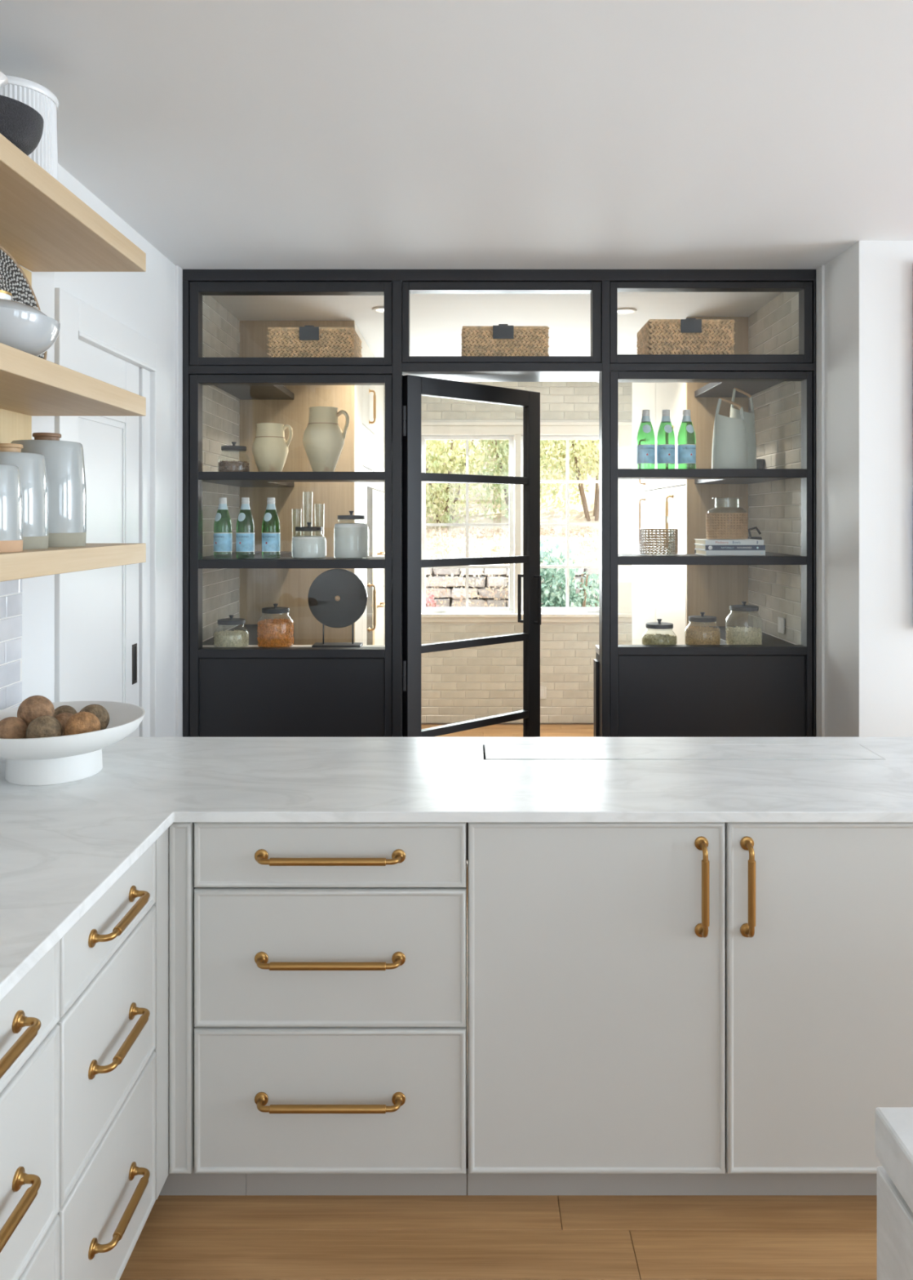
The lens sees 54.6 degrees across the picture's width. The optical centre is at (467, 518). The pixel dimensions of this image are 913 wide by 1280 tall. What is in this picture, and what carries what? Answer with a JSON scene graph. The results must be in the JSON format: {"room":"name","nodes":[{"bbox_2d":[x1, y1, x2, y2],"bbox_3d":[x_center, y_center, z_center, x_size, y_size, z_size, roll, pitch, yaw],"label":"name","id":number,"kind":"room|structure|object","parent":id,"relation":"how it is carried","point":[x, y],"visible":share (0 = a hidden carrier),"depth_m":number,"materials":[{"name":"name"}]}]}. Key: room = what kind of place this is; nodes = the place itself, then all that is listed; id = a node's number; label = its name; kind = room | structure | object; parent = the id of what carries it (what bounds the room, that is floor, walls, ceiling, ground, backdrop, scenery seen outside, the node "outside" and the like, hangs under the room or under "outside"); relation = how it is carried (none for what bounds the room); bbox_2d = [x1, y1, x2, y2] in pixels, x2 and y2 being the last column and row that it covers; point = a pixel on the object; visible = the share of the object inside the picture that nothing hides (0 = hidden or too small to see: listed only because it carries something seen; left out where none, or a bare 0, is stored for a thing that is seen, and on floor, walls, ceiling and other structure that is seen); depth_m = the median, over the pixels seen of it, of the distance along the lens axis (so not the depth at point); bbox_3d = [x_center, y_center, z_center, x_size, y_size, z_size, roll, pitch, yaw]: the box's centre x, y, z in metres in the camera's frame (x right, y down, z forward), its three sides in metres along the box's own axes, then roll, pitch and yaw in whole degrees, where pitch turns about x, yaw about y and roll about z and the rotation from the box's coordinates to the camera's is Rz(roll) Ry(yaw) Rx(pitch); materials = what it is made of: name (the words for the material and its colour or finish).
{"room":"kitchen","nodes":[
{"label":"kitchen","id":0,"kind":"room"},
{"bbox_2d":[17,164,175,737],"bbox_3d":[-1.427,0.255,1.950,0.345,2.690,10.300,0,0,0],"label":"wall","id":1,"kind":"structure","parent":0,"point":[144,302],"depth_m":3.40,"materials":[{"name":"white paint"}]},
{"bbox_2d":[0,578,22,709],"bbox_3d":[-1.307,0.405,1.899,0.007,0.530,1.398,0,0,0],"label":"wall","id":2,"kind":"structure","parent":1,"relation":"attached to","point":[11,591],"depth_m":2.53,"materials":[{"name":"white tile"}]},
{"bbox_2d":[0,266,31,443],"bbox_3d":[-1.294,-0.327,1.599,0.030,0.794,1.998,0,0,0],"label":"panel","id":3,"kind":"object","parent":1,"relation":"attached to","point":[14,426],"visible":0.24,"depth_m":2.51,"materials":[{"name":"wood"}]},
{"bbox_2d":[0,133,146,271],"bbox_3d":[-1.111,-0.752,1.599,0.336,0.054,1.998,0,0,0],"label":"shelf","id":4,"kind":"object","parent":1,"relation":"attached to","point":[45,227],"visible":1,"depth_m":2.23,"materials":[{"name":"brown wood"}]},
{"bbox_2d":[0,94,43,155],"bbox_3d":[-1.010,-0.821,1.880,0.198,0.083,0.198,0,0,0],"label":"bowl","id":5,"kind":"object","parent":4,"relation":"on","point":[20,124],"visible":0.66,"depth_m":1.84,"materials":[{"name":"ceramic"}]},
{"bbox_2d":[0,75,58,180],"bbox_3d":[-1.072,-0.894,2.100,0.187,0.230,0.187,0,0,0],"label":"jar","id":6,"kind":"object","parent":4,"relation":"on","point":[32,94],"visible":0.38,"depth_m":2.06,"materials":[{"name":"white ceramic"}]},
{"bbox_2d":[0,342,146,416],"bbox_3d":[-1.111,-0.329,1.599,0.336,0.055,1.998,0,0,0],"label":"shelf","id":7,"kind":"object","parent":1,"relation":"attached to","point":[30,384],"visible":1,"depth_m":2.19,"materials":[{"name":"brown wood"}]},
{"bbox_2d":[0,244,47,359],"bbox_3d":[-1.160,-0.529,2.245,0.082,0.344,0.352,0,0,-1],"label":"woven charger","id":8,"kind":"object","parent":7,"relation":"on","point":[13,280],"visible":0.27,"depth_m":2.30,"materials":[{"name":"grey"}]},
{"bbox_2d":[0,289,60,355],"bbox_3d":[-1.046,-0.428,1.950,0.272,0.142,0.272,0,0,0],"label":"lidded bowl","id":9,"kind":"object","parent":7,"relation":"on","point":[25,328],"visible":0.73,"depth_m":1.90,"materials":[{"name":"grey ceramic"}]},
{"bbox_2d":[0,542,146,582],"bbox_3d":[-1.123,0.099,1.599,0.359,0.056,1.998,0,0,0],"label":"shelf","id":10,"kind":"object","parent":1,"relation":"attached to","point":[26,563],"visible":0.76,"depth_m":2.10,"materials":[{"name":"brown wood"}]},
{"bbox_2d":[0,463,22,552],"bbox_3d":[-1.058,-0.035,1.920,0.168,0.211,0.168,0,0,0],"label":"canister","id":11,"kind":"object","parent":10,"relation":"on","point":[11,491],"visible":0.99,"depth_m":1.90,"materials":[{"name":"beige ceramic"}]},
{"bbox_2d":[0,443,48,549],"bbox_3d":[-1.092,-0.054,2.100,0.179,0.249,0.179,0,0,0],"label":"canister","id":12,"kind":"object","parent":10,"relation":"on","point":[32,466],"visible":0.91,"depth_m":2.07,"materials":[{"name":"ceramic"}]},
{"bbox_2d":[10,432,86,547],"bbox_3d":[-1.091,-0.076,2.296,0.188,0.293,0.188,0,0,0],"label":"canister","id":13,"kind":"object","parent":10,"relation":"on","point":[64,460],"visible":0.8,"depth_m":2.24,"materials":[{"name":"ceramic"}]},
{"bbox_2d":[54,288,159,737],"bbox_3d":[-1.274,0.449,3.127,0.078,2.303,0.875,0,0,0],"label":"door","id":14,"kind":"structure","parent":1,"relation":"in","point":[107,620],"depth_m":3.19,"materials":[{"name":"white paint"}]},
{"bbox_2d":[175,265,182,737],"bbox_3d":[-1.249,0.255,3.834,0.012,2.690,0.058,0,0,0],"label":"trim","id":15,"kind":"structure","parent":1,"relation":"attached to","point":[179,271],"depth_m":3.82,"materials":[{"name":"white paint"}]},
{"bbox_2d":[202,295,239,641],"bbox_3d":[-1.252,-0.195,4.407,0.007,1.790,0.915,0,0,0],"label":"wall tile","id":16,"kind":"structure","parent":1,"relation":"attached to","point":[220,328],"depth_m":4.43,"materials":[{"name":"white tile"}]},
{"bbox_2d":[214,385,293,399],"bbox_3d":[-0.786,-0.671,4.404,0.918,0.033,0.909,0,0,0],"label":"shelf","id":17,"kind":"object","parent":1,"relation":"attached to","point":[241,392],"visible":0.34,"depth_m":4.58,"materials":[{"name":"black metal"}]},
{"bbox_2d":[266,325,362,357],"bbox_3d":[-0.700,-0.776,4.103,0.401,0.176,0.305,0,0,0],"label":"wicker basket","id":18,"kind":"object","parent":17,"relation":"on","point":[306,341],"visible":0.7,"depth_m":3.96,"materials":[{"name":"wicker"}]},
{"bbox_2d":[202,480,385,487],"bbox_3d":[-0.786,-0.191,4.404,0.918,0.030,0.909,0,0,0],"label":"shelf","id":19,"kind":"object","parent":1,"relation":"attached to","point":[236,483],"visible":0.39,"depth_m":4.39,"materials":[{"name":"black metal"}]},
{"bbox_2d":[218,441,248,457],"bbox_3d":[-1.060,-0.278,4.020,0.143,0.144,0.143,0,0,0],"label":"lid","id":20,"kind":"object","parent":19,"relation":"on","point":[226,448],"visible":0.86,"depth_m":3.98,"materials":[{"name":"clear glass"}]},
{"bbox_2d":[217,460,249,471],"bbox_3d":[-1.060,-0.236,4.020,0.138,0.053,0.138,0,0,0],"label":"contents","id":21,"kind":"object","parent":20,"relation":"in","point":[224,466],"visible":0.98,"depth_m":3.96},
{"bbox_2d":[252,422,293,471],"bbox_3d":[-0.907,-0.321,4.075,0.164,0.230,0.164,0,0,-42],"label":"jug","id":22,"kind":"object","parent":19,"relation":"on","point":[270,451],"visible":0.93,"depth_m":4.02,"materials":[{"name":"ceramic"}]},
{"bbox_2d":[302,406,349,471],"bbox_3d":[-0.662,-0.358,4.075,0.190,0.304,0.190,0,0,41],"label":"jug","id":23,"kind":"object","parent":19,"relation":"on","point":[323,439],"visible":0.91,"depth_m":4.01,"materials":[{"name":"ceramic"}]},
{"bbox_2d":[202,551,385,559],"bbox_3d":[-0.786,0.193,4.404,0.918,0.031,0.909,0,0,0],"label":"shelf","id":24,"kind":"object","parent":1,"relation":"attached to","point":[258,554],"visible":0.04,"depth_m":4.04,"materials":[{"name":"black metal"}]},
{"bbox_2d":[213,497,232,558],"bbox_3d":[-1.105,0.040,3.998,0.082,0.274,0.081,0,0,31],"label":"water bottle","id":25,"kind":"object","parent":24,"relation":"on","point":[223,534],"visible":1,"depth_m":3.97,"materials":[{"name":"green glass"}]},
{"bbox_2d":[235,497,254,558],"bbox_3d":[-1.003,0.040,3.998,0.082,0.274,0.081,0,0,20],"label":"water bottle","id":26,"kind":"object","parent":24,"relation":"on","point":[245,528],"visible":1,"depth_m":3.97,"materials":[{"name":"green"}]},
{"bbox_2d":[262,497,279,558],"bbox_3d":[-0.887,0.040,3.998,0.082,0.274,0.081,0,0,17],"label":"water bottle","id":27,"kind":"object","parent":24,"relation":"on","point":[271,523],"visible":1,"depth_m":3.97,"materials":[{"name":"green"}]},
{"bbox_2d":[291,522,326,558],"bbox_3d":[-0.719,0.096,4.020,0.157,0.163,0.157,0,0,0],"label":"storage jar","id":28,"kind":"object","parent":24,"relation":"on","point":[308,528],"visible":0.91,"depth_m":3.97,"materials":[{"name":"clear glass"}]},
{"bbox_2d":[292,535,325,558],"bbox_3d":[-0.719,0.126,4.020,0.149,0.098,0.149,0,0,0],"label":"contents","id":29,"kind":"object","parent":28,"relation":"in","point":[304,546],"visible":1,"depth_m":3.96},
{"bbox_2d":[335,511,368,558],"bbox_3d":[-0.527,0.070,4.020,0.158,0.215,0.158,0,0,0],"label":"storage jar","id":30,"kind":"object","parent":24,"relation":"on","point":[351,516],"visible":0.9,"depth_m":3.97,"materials":[{"name":"clear glass"}]},
{"bbox_2d":[334,523,368,558],"bbox_3d":[-0.527,0.096,4.020,0.150,0.156,0.150,0,0,0],"label":"contents","id":31,"kind":"object","parent":30,"relation":"in","point":[351,540],"visible":1,"depth_m":3.96,"materials":[{"name":"food"}]},
{"bbox_2d":[0,0,912,357],"bbox_3d":[3.300,-1.140,1.950,9.800,0.100,10.300,0,0,0],"label":"ceiling","id":32,"kind":"structure","parent":0,"point":[225,134],"depth_m":2.49,"materials":[{"name":"white paint"}]},
{"bbox_2d":[119,723,877,1279],"bbox_3d":[2.100,1.660,1.950,7.400,0.120,10.300,0,0,0],"label":"floor","id":33,"kind":"structure","parent":0,"point":[467,1237],"depth_m":1.97,"materials":[{"name":"brown wood"}]},
{"bbox_2d":[0,940,59,1279],"bbox_3d":[-0.974,1.145,1.264,0.652,0.909,0.466,0,0,0],"label":"base cabinet","id":34,"kind":"object","parent":33,"relation":"on","point":[29,1013],"visible":0.97,"depth_m":1.40,"materials":[{"name":"grey"}]},
{"bbox_2d":[57,840,155,1279],"bbox_3d":[-0.974,1.145,1.729,0.652,0.909,0.458,0,0,0],"label":"base cabinet","id":35,"kind":"object","parent":33,"relation":"on","point":[107,1022],"visible":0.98,"depth_m":1.70,"materials":[{"name":"grey"}]},
{"bbox_2d":[153,822,246,1199],"bbox_3d":[-0.662,1.145,2.300,0.276,0.909,0.679,0,0,0],"label":"cabinet filler","id":36,"kind":"object","parent":33,"relation":"on","point":[174,904],"visible":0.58,"depth_m":2.04,"materials":[{"name":"grey paint"}]},
{"bbox_2d":[202,624,294,644],"bbox_3d":[-1.097,1.089,4.460,0.295,1.022,0.797,0,0,0],"label":"base cabinet","id":37,"kind":"object","parent":33,"relation":"on","point":[251,628],"visible":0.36,"depth_m":4.52,"materials":[{"name":"black metal"}]},
{"bbox_2d":[202,644,385,647],"bbox_3d":[-0.766,1.089,4.005,0.957,1.022,0.111,0,0,0],"label":"base cabinet","id":38,"kind":"object","parent":33,"relation":"on","point":[203,646],"visible":0.02,"depth_m":4.03,"materials":[{"name":"black wood"}]},
{"bbox_2d":[213,614,248,645],"bbox_3d":[-1.071,0.507,4.020,0.158,0.142,0.158,0,0,0],"label":"storage jar","id":39,"kind":"object","parent":38,"relation":"on","point":[228,621],"visible":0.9,"depth_m":3.98,"materials":[{"name":"clear glass"}]},
{"bbox_2d":[213,629,248,647],"bbox_3d":[-1.072,0.541,4.020,0.158,0.066,0.156,0,0,-22],"label":"contents","id":40,"kind":"object","parent":39,"relation":"in","point":[227,638],"visible":1,"depth_m":3.96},
{"bbox_2d":[257,603,293,646],"bbox_3d":[-0.871,0.481,4.020,0.159,0.194,0.159,0,0,0],"label":"storage jar","id":41,"kind":"object","parent":38,"relation":"on","point":[275,610],"visible":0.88,"depth_m":3.98,"materials":[{"name":"clear glass"}]},
{"bbox_2d":[257,617,293,647],"bbox_3d":[-0.871,0.518,4.020,0.163,0.119,0.163,0,0,38],"label":"contents","id":42,"kind":"object","parent":41,"relation":"in","point":[276,633],"visible":1,"depth_m":3.96,"materials":[{"name":"food"}]},
{"bbox_2d":[307,568,367,647],"bbox_3d":[-0.586,0.401,4.004,0.268,0.354,0.102,0,0,0],"label":"disc sculpture","id":43,"kind":"object","parent":38,"relation":"on","point":[324,605],"visible":0.98,"depth_m":4.00,"materials":[{"name":"black"}]},
{"bbox_2d":[239,320,385,644],"bbox_3d":[-0.916,0.256,5.730,0.677,2.689,1.740,0,0,0],"label":"tall cabinet","id":44,"kind":"object","parent":33,"relation":"on","point":[363,448],"visible":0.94,"depth_m":4.86,"materials":[{"name":"brown wood"}]},
{"bbox_2d":[194,822,466,1195],"bbox_3d":[-0.316,1.145,2.317,0.630,0.909,0.647,0,0,0],"label":"base cabinet","id":45,"kind":"object","parent":33,"relation":"on","point":[331,958],"visible":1,"depth_m":2.04,"materials":[{"name":"grey"}]},
{"bbox_2d":[594,644,599,737],"bbox_3d":[1.043,1.089,4.005,0.934,1.022,0.111,0,0,0],"label":"base cabinet","id":46,"kind":"object","parent":33,"relation":"on","point":[597,660],"visible":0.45,"depth_m":3.96,"materials":[{"name":"black wood"}]},
{"bbox_2d":[645,618,675,633],"bbox_3d":[0.874,0.516,4.020,0.158,0.124,0.158,0,0,0],"label":"storage jar","id":47,"kind":"object","parent":46,"relation":"on","point":[655,625],"visible":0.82,"depth_m":3.98,"materials":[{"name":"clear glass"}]},
{"bbox_2d":[642,633,676,644],"bbox_3d":[0.874,0.551,4.020,0.152,0.046,0.152,0,0,0],"label":"contents","id":48,"kind":"object","parent":47,"relation":"in","point":[649,639],"visible":0.94,"depth_m":3.97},
{"bbox_2d":[684,612,719,644],"bbox_3d":[1.070,0.500,4.020,0.159,0.155,0.159,0,0,0],"label":"storage jar","id":49,"kind":"object","parent":46,"relation":"on","point":[703,618],"visible":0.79,"depth_m":3.98,"materials":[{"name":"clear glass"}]},
{"bbox_2d":[685,626,720,644],"bbox_3d":[1.070,0.533,4.020,0.154,0.081,0.154,0,0,0],"label":"contents","id":50,"kind":"object","parent":49,"relation":"in","point":[695,635],"visible":0.95,"depth_m":3.96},
{"bbox_2d":[725,601,763,643],"bbox_3d":[1.258,0.476,4.020,0.161,0.204,0.161,0,0,0],"label":"storage jar","id":51,"kind":"object","parent":46,"relation":"on","point":[744,607],"visible":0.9,"depth_m":3.98,"materials":[{"name":"clear glass"}]},
{"bbox_2d":[725,626,762,644],"bbox_3d":[1.257,0.534,4.019,0.159,0.083,0.160,0,0,11],"label":"contents","id":52,"kind":"object","parent":51,"relation":"in","point":[740,635],"visible":0.98,"depth_m":3.96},
{"bbox_2d":[467,752,912,1195],"bbox_3d":[0.597,1.145,2.317,1.192,0.909,0.647,0,0,0],"label":"base cabinet","id":53,"kind":"object","parent":33,"relation":"on","point":[654,1008],"visible":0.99,"depth_m":2.04,"materials":[{"name":"grey"}]},
{"bbox_2d":[0,737,912,1000],"bbox_3d":[0.295,0.678,1.629,3.209,0.025,2.158,0,0,0],"label":"countertop","id":54,"kind":"structure","parent":53,"relation":"on","point":[63,846],"depth_m":2.16,"materials":[{"name":"stone"}]},
{"bbox_2d":[0,701,145,786],"bbox_3d":[-1.082,0.594,2.321,0.445,0.144,0.445,0,0,0],"label":"pedestal bowl","id":55,"kind":"object","parent":54,"relation":"on","point":[55,760],"visible":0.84,"depth_m":2.22,"materials":[{"name":"white ceramic"}]},
{"bbox_2d":[0,716,27,738],"bbox_3d":[-1.148,0.538,2.225,0.080,0.080,0.080,0,0,-44],"label":"ball","id":56,"kind":"object","parent":55,"relation":"in","point":[11,727],"visible":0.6,"depth_m":2.20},
{"bbox_2d":[17,695,54,726],"bbox_3d":[-1.124,0.504,2.305,0.088,0.088,0.088,0,0,-21],"label":"ball","id":57,"kind":"object","parent":55,"relation":"in","point":[33,707],"visible":0.6,"depth_m":2.28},
{"bbox_2d":[26,715,62,738],"bbox_3d":[-1.062,0.536,2.222,0.084,0.084,0.084,0,0,38],"label":"ball","id":58,"kind":"object","parent":55,"relation":"in","point":[42,726],"visible":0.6,"depth_m":2.19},
{"bbox_2d":[53,705,76,717],"bbox_3d":[-1.100,0.544,2.415,0.070,0.070,0.070,0,0,-25],"label":"ball","id":59,"kind":"object","parent":55,"relation":"in","point":[64,708],"visible":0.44,"depth_m":2.40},
{"bbox_2d":[63,711,100,735],"bbox_3d":[-0.980,0.534,2.253,0.086,0.086,0.086,0,0,-36],"label":"ball","id":60,"kind":"object","parent":55,"relation":"in","point":[79,722],"visible":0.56,"depth_m":2.23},
{"bbox_2d":[80,704,109,729],"bbox_3d":[-1.003,0.538,2.372,0.082,0.082,0.082,0,0,-20],"label":"ball","id":61,"kind":"object","parent":55,"relation":"in","point":[98,710],"visible":0.48,"depth_m":2.35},
{"bbox_2d":[484,744,884,759],"bbox_3d":[0.603,0.683,2.534,1.124,0.033,0.173,0,0,0],"label":"sink","id":62,"kind":"object","parent":54,"relation":"attached to","point":[492,752],"visible":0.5,"depth_m":2.52,"materials":[{"name":"stone"}]},
{"bbox_2d":[632,316,749,644],"bbox_3d":[1.331,0.256,5.565,0.377,2.689,1.590,0,0,0],"label":"tall cabinet","id":63,"kind":"object","parent":33,"relation":"on","point":[671,593],"visible":0.39,"depth_m":4.83,"materials":[{"name":"brown wood"}]},
{"bbox_2d":[699,626,795,644],"bbox_3d":[1.367,1.089,4.415,0.285,1.022,0.707,0,0,0],"label":"base cabinet","id":64,"kind":"object","parent":33,"relation":"on","point":[767,639],"visible":0.16,"depth_m":4.27,"materials":[{"name":"black wood"}]},
{"bbox_2d":[875,1106,912,1279],"bbox_3d":[1.106,1.133,-0.245,1.288,0.934,2.509,0,0,0],"label":"kitchen island","id":65,"kind":"object","parent":33,"relation":"on","point":[894,1125],"visible":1,"depth_m":0.97,"materials":[{"name":"stone"}]},
{"bbox_2d":[182,269,816,737],"bbox_3d":[0.141,0.255,3.905,2.767,2.690,0.085,0,0,0],"label":"wall partition","id":66,"kind":"structure","parent":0,"point":[646,691],"depth_m":3.87,"materials":[{"name":"black metal"}]},
{"bbox_2d":[189,281,392,365],"bbox_3d":[-0.773,-0.855,3.904,0.886,0.366,0.068,0,0,0],"label":"glass panel","id":67,"kind":"object","parent":66,"relation":"on","point":[197,289],"depth_m":3.87,"materials":[{"name":"clear glass"}]},
{"bbox_2d":[189,374,392,737],"bbox_3d":[-0.773,0.473,3.904,0.886,2.209,0.068,0,0,0],"label":"glass panel","id":68,"kind":"object","parent":66,"relation":"attached to","point":[234,691],"depth_m":3.88,"materials":[{"name":"clear glass"}]},
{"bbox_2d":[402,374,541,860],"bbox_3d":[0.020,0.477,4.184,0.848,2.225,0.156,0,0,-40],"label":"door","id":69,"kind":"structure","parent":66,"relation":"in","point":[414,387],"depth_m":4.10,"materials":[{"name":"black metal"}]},
{"bbox_2d":[403,374,599,382],"bbox_3d":[0.148,-0.671,4.089,0.948,0.033,0.280,0,0,0],"label":"shelf","id":70,"kind":"object","parent":66,"relation":"attached to","point":[461,378],"visible":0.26,"depth_m":4.12,"materials":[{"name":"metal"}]},
{"bbox_2d":[461,324,550,355],"bbox_3d":[0.172,-0.780,4.103,0.401,0.182,0.305,0,0,0],"label":"wicker basket","id":71,"kind":"object","parent":70,"relation":"on","point":[502,340],"visible":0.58,"depth_m":3.96,"materials":[{"name":"wicker"}]},
{"bbox_2d":[402,281,601,362],"bbox_3d":[0.151,-0.861,3.904,0.870,0.353,0.068,0,0,0],"label":"transom window","id":72,"kind":"structure","parent":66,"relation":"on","point":[594,288],"depth_m":3.87,"materials":[{"name":"clear glass"}]},
{"bbox_2d":[609,281,813,363],"bbox_3d":[1.069,-0.860,3.904,0.886,0.356,0.068,0,0,0],"label":"transom window","id":73,"kind":"structure","parent":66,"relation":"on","point":[805,289],"depth_m":3.87,"materials":[{"name":"clear glass"}]},
{"bbox_2d":[609,371,813,737],"bbox_3d":[1.069,0.466,3.904,0.886,2.223,0.068,0,0,0],"label":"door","id":74,"kind":"structure","parent":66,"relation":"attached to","point":[656,691],"depth_m":3.88,"materials":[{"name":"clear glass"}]},
{"bbox_2d":[748,292,801,644],"bbox_3d":[1.517,-0.195,4.362,0.007,1.790,0.825,0,0,0],"label":"wall tile","id":75,"kind":"structure","parent":66,"relation":"attached to","point":[775,508],"depth_m":4.31,"materials":[{"name":"white tile"}]},
{"bbox_2d":[817,265,825,737],"bbox_3d":[1.530,0.255,3.832,0.012,2.690,0.063,0,0,0],"label":"trim","id":76,"kind":"structure","parent":66,"relation":"attached to","point":[821,270],"depth_m":3.82,"materials":[{"name":"white paint"}]},
{"bbox_2d":[383,382,632,723],"bbox_3d":[0.133,0.252,7.016,2.775,2.696,0.182,0,0,0],"label":"wall","id":77,"kind":"structure","parent":0,"point":[469,683],"depth_m":6.93,"materials":[{"name":"white tile"}]},
{"bbox_2d":[421,422,632,622],"bbox_3d":[0.395,0.025,6.967,1.850,1.560,0.180,0,0,0],"label":"window","id":78,"kind":"structure","parent":77,"relation":"in","point":[513,432],"depth_m":6.92,"materials":[{"name":"white paint"}]},
{"bbox_2d":[816,240,912,737],"bbox_3d":[3.660,0.255,5.283,4.280,2.690,3.634,0,0,0],"label":"wall","id":79,"kind":"structure","parent":0,"point":[869,286],"depth_m":3.47,"materials":[{"name":"white paint"}]},
{"bbox_2d":[597,380,783,397],"bbox_3d":[1.067,-0.671,4.359,0.887,0.033,0.819,0,0,0],"label":"shelf","id":80,"kind":"object","parent":79,"relation":"attached to","point":[714,388],"visible":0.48,"depth_m":4.42,"materials":[{"name":"black metal"}]},
{"bbox_2d":[636,317,735,354],"bbox_3d":[1.008,-0.793,4.103,0.398,0.210,0.305,0,0,0],"label":"wicker basket","id":81,"kind":"object","parent":80,"relation":"on","point":[690,335],"visible":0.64,"depth_m":3.97,"materials":[{"name":"wicker"}]},
{"bbox_2d":[618,478,790,484],"bbox_3d":[1.067,-0.203,4.359,0.887,0.030,0.819,0,0,0],"label":"shelf","id":82,"kind":"object","parent":79,"relation":"attached to","point":[697,481],"visible":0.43,"depth_m":4.39,"materials":[{"name":"black metal"}]},
{"bbox_2d":[636,409,655,468],"bbox_3d":[0.808,-0.355,3.998,0.082,0.274,0.081,0,0,3],"label":"water bottle","id":83,"kind":"object","parent":82,"relation":"on","point":[646,446],"visible":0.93,"depth_m":3.97,"materials":[{"name":"green"}]},
{"bbox_2d":[657,409,675,468],"bbox_3d":[0.898,-0.355,3.998,0.082,0.274,0.081,0,0,-9],"label":"water bottle","id":84,"kind":"object","parent":82,"relation":"on","point":[666,446],"visible":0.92,"depth_m":3.97,"materials":[{"name":"green"}]},
{"bbox_2d":[677,409,696,468],"bbox_3d":[0.992,-0.355,3.998,0.082,0.274,0.081,0,0,-17],"label":"water bottle","id":85,"kind":"object","parent":82,"relation":"on","point":[686,439],"visible":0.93,"depth_m":3.97,"materials":[{"name":"green"}]},
{"bbox_2d":[711,397,748,468],"bbox_3d":[1.198,-0.385,4.035,0.162,0.334,0.117,0,0,0],"label":"carafe","id":86,"kind":"object","parent":82,"relation":"on","point":[730,443],"visible":0.96,"depth_m":3.99,"materials":[{"name":"grey"}]},
{"bbox_2d":[730,387,757,468],"bbox_3d":[1.355,-0.432,4.360,0.140,0.427,0.101,0,0,0],"label":"carafe","id":87,"kind":"object","parent":82,"relation":"on","point":[750,426],"visible":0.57,"depth_m":4.32,"materials":[{"name":"grey"}]},
{"bbox_2d":[618,549,800,555],"bbox_3d":[1.067,0.179,4.359,0.887,0.028,0.819,0,0,0],"label":"shelf","id":88,"kind":"object","parent":79,"relation":"attached to","point":[767,553],"visible":0.15,"depth_m":4.09,"materials":[{"name":"black metal"}]},
{"bbox_2d":[639,516,678,555],"bbox_3d":[0.881,0.075,4.075,0.176,0.178,0.176,0,0,0],"label":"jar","id":89,"kind":"object","parent":88,"relation":"on","point":[673,548],"visible":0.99,"depth_m":4.01,"materials":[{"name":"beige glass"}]},
{"bbox_2d":[695,549,765,555],"bbox_3d":[1.210,0.153,4.082,0.267,0.023,0.196,0,0,0],"label":"cookbook","id":90,"kind":"object","parent":88,"relation":"on","point":[708,553],"visible":0.91,"depth_m":3.98,"materials":[{"name":"white"}]},
{"bbox_2d":[694,543,765,550],"bbox_3d":[1.208,0.130,4.082,0.270,0.023,0.196,0,0,0],"label":"cookbook","id":91,"kind":"object","parent":90,"relation":"on","point":[702,547],"visible":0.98,"depth_m":3.98,"materials":[{"name":"blue"}]},
{"bbox_2d":[694,538,764,545],"bbox_3d":[1.205,0.106,4.082,0.264,0.023,0.196,0,0,0],"label":"cookbook","id":92,"kind":"object","parent":91,"relation":"on","point":[698,541],"visible":1,"depth_m":3.98,"materials":[{"name":"white"}]},
{"bbox_2d":[706,497,748,539],"bbox_3d":[1.199,-0.002,4.085,0.187,0.191,0.187,0,0,0],"label":"jar","id":93,"kind":"object","parent":92,"relation":"on","point":[719,526],"visible":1,"depth_m":4.01,"materials":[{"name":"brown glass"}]},
{"label":"outside","id":94,"kind":"structure","parent":0,"visible":0},
{"bbox_2d":[426,440,599,607],"bbox_3d":[2.000,-0.775,13.100,16.000,4.550,11.800,0,0,0],"label":"ground","id":95,"kind":"structure","parent":94,"point":[553,517],"depth_m":13.48,"materials":[{"name":"soil"}]},
{"bbox_2d":[426,440,490,528],"bbox_3d":[-0.512,-0.907,13.178,1.717,2.230,1.311,0,0,0],"label":"tree","id":96,"kind":"object","parent":95,"relation":"on","point":[446,456],"visible":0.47,"depth_m":12.91,"materials":[{"name":"green plant"}]},
{"bbox_2d":[426,525,599,564],"bbox_3d":[0.601,0.330,11.525,5.249,0.509,2.408,0,0,0],"label":"leaf litter","id":97,"kind":"object","parent":95,"relation":"on","point":[445,535],"visible":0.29,"depth_m":11.54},
{"bbox_2d":[426,563,599,607],"bbox_3d":[0.535,0.982,10.122,4.700,0.949,0.347,0,0,0],"label":"wall","id":98,"kind":"structure","parent":95,"relation":"on","point":[441,572],"depth_m":9.99,"materials":[{"name":"brick"}]},
{"bbox_2d":[426,571,575,607],"bbox_3d":[-0.151,0.980,9.851,2.736,0.794,0.152,0,0,0],"label":"wall creeper","id":99,"kind":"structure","parent":98,"relation":"attached to","point":[462,575],"depth_m":9.85,"materials":[{"name":"green plant"}]},
{"bbox_2d":[460,440,587,521],"bbox_3d":[0.824,-1.005,13.380,2.005,2.424,1.106,0,0,20],"label":"shrub","id":100,"kind":"object","parent":95,"relation":"on","point":[502,449],"visible":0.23,"depth_m":13.28,"materials":[{"name":"green plant"}]},
{"bbox_2d":[540,440,599,521],"bbox_3d":[1.984,-0.902,13.346,2.095,2.219,1.288,0,0,6],"label":"tree","id":101,"kind":"object","parent":95,"relation":"on","point":[576,471],"visible":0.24,"depth_m":13.17,"materials":[{"name":"green plant"}]},
{"bbox_2d":[540,538,599,607],"bbox_3d":[1.109,0.894,9.122,1.388,1.385,0.745,0,0,-12],"label":"shrub","id":102,"kind":"object","parent":95,"relation":"on","point":[553,596],"visible":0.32,"depth_m":8.95,"materials":[{"name":"green plant"}]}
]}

